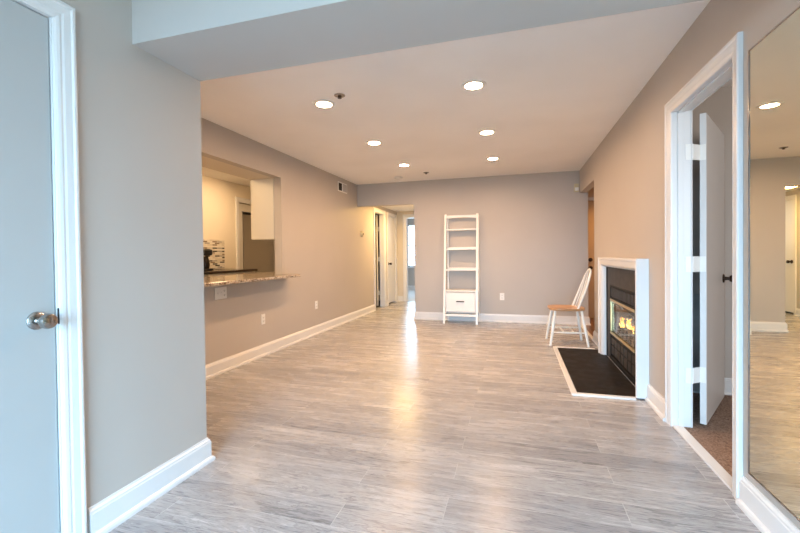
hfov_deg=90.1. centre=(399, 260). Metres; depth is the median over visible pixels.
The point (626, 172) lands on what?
wall
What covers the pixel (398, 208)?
ceiling
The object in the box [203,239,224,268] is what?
backsplash
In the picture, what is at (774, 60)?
wall mirror
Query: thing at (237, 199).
door frame
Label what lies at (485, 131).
recessed light
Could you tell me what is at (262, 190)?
upper cabinet
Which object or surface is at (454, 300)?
ladder shelf
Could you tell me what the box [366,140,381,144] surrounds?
recessed light
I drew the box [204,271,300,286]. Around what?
bar
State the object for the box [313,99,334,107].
recessed light
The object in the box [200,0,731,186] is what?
ceiling
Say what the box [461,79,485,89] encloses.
recessed light
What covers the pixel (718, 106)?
wall
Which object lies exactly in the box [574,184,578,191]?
sensor
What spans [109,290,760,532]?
floor
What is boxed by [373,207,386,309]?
door
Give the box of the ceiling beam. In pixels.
[132,0,701,80]
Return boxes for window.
[408,224,414,267]
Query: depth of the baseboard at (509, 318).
6.63 m
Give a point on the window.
(409, 266)
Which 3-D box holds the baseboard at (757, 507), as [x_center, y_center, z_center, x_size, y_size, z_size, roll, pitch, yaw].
[1.026,1.063,0.054,0.030,0.133,3.640,0,1,16]
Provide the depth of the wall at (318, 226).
5.27 m
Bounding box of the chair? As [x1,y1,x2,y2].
[545,268,591,346]
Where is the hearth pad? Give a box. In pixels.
[553,346,640,399]
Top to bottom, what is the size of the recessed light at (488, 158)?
0.010 m
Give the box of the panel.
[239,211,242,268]
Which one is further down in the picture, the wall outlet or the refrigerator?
the wall outlet
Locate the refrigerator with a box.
[242,214,274,272]
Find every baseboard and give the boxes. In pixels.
[88,437,215,532]
[205,305,375,379]
[408,285,414,289]
[413,312,590,324]
[645,383,664,420]
[693,378,731,394]
[735,475,799,532]
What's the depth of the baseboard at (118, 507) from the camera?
1.85 m
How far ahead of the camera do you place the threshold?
2.19 m
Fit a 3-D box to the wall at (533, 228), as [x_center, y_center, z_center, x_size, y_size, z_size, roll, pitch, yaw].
[1.107,-0.188,6.875,3.894,2.440,0.104,0,1,16]
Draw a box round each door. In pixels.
[0,0,86,532]
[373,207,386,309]
[387,212,397,303]
[588,197,594,317]
[664,31,742,499]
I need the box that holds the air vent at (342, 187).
[338,181,346,193]
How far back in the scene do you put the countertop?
6.02 m
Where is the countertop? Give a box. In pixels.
[204,269,257,275]
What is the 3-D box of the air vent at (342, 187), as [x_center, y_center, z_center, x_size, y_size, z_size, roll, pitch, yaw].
[-0.966,-1.227,6.720,0.018,0.160,0.360,0,1,16]
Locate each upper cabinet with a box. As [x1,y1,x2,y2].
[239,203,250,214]
[250,178,274,240]
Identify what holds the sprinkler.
attached to the ceiling at (551, 94)
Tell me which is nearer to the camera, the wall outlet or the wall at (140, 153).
the wall at (140, 153)
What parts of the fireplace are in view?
firebox frame, glass pane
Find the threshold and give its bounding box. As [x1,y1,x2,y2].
[672,425,731,491]
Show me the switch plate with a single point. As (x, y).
(220, 292)
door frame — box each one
[235,197,250,268]
[403,214,413,301]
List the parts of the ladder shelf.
leg, leg, shelf, rail, shelf, shelf, shelf, drawer, rail, leg, leg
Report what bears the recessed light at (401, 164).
in the ceiling at (551, 94)
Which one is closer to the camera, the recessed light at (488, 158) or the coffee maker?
the recessed light at (488, 158)
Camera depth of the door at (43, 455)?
1.46 m
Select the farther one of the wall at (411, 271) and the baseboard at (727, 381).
the wall at (411, 271)
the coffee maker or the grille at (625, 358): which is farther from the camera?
the coffee maker
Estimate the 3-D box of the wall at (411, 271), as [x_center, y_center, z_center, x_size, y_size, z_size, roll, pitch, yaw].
[0.639,-0.246,11.374,4.300,2.440,3.290,0,1,16]
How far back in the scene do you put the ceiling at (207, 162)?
4.47 m
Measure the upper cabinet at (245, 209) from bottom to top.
0.153 m
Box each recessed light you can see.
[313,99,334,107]
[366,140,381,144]
[398,163,410,166]
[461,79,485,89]
[478,129,495,134]
[486,157,499,159]
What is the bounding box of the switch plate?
[215,287,226,299]
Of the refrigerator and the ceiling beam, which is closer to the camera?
the ceiling beam
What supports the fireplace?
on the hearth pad
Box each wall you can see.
[61,0,206,532]
[201,118,396,364]
[202,175,274,268]
[357,171,588,316]
[375,214,414,300]
[397,211,413,300]
[579,0,799,529]
[693,86,731,377]
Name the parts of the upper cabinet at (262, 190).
door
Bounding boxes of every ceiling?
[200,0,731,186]
[202,156,271,179]
[382,205,413,211]
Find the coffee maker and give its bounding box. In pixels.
[203,249,213,270]
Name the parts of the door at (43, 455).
knob, strike plate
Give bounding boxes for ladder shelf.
[443,213,479,324]
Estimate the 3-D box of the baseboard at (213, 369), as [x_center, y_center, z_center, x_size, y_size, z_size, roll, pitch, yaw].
[-1.329,1.015,5.380,0.030,0.133,5.849,0,1,16]
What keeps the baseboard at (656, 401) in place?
attached to the wall at (626, 172)
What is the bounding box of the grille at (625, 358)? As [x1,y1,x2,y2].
[611,337,634,376]
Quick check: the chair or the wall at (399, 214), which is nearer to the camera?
the chair
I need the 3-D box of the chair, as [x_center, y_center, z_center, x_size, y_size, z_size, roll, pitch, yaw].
[2.138,0.575,5.056,0.522,0.948,0.447,0,1,14]
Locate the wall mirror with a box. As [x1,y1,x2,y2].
[748,6,799,521]
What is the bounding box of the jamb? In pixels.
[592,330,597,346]
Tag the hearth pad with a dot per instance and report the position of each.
(588, 372)
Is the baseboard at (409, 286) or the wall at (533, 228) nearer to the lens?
the wall at (533, 228)
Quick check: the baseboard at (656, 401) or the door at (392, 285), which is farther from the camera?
the door at (392, 285)
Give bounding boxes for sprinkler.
[334,93,344,98]
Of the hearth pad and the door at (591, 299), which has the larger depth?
the door at (591, 299)
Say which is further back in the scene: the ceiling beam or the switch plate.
the switch plate
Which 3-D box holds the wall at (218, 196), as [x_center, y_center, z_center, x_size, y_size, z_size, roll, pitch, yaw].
[-2.864,-0.125,5.659,2.850,2.440,5.620,0,1,16]
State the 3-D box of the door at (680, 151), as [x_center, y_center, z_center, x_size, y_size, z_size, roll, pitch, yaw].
[1.914,0.026,2.501,0.428,2.117,1.616,0,1,35]
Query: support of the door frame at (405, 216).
attached to the wall at (399, 214)

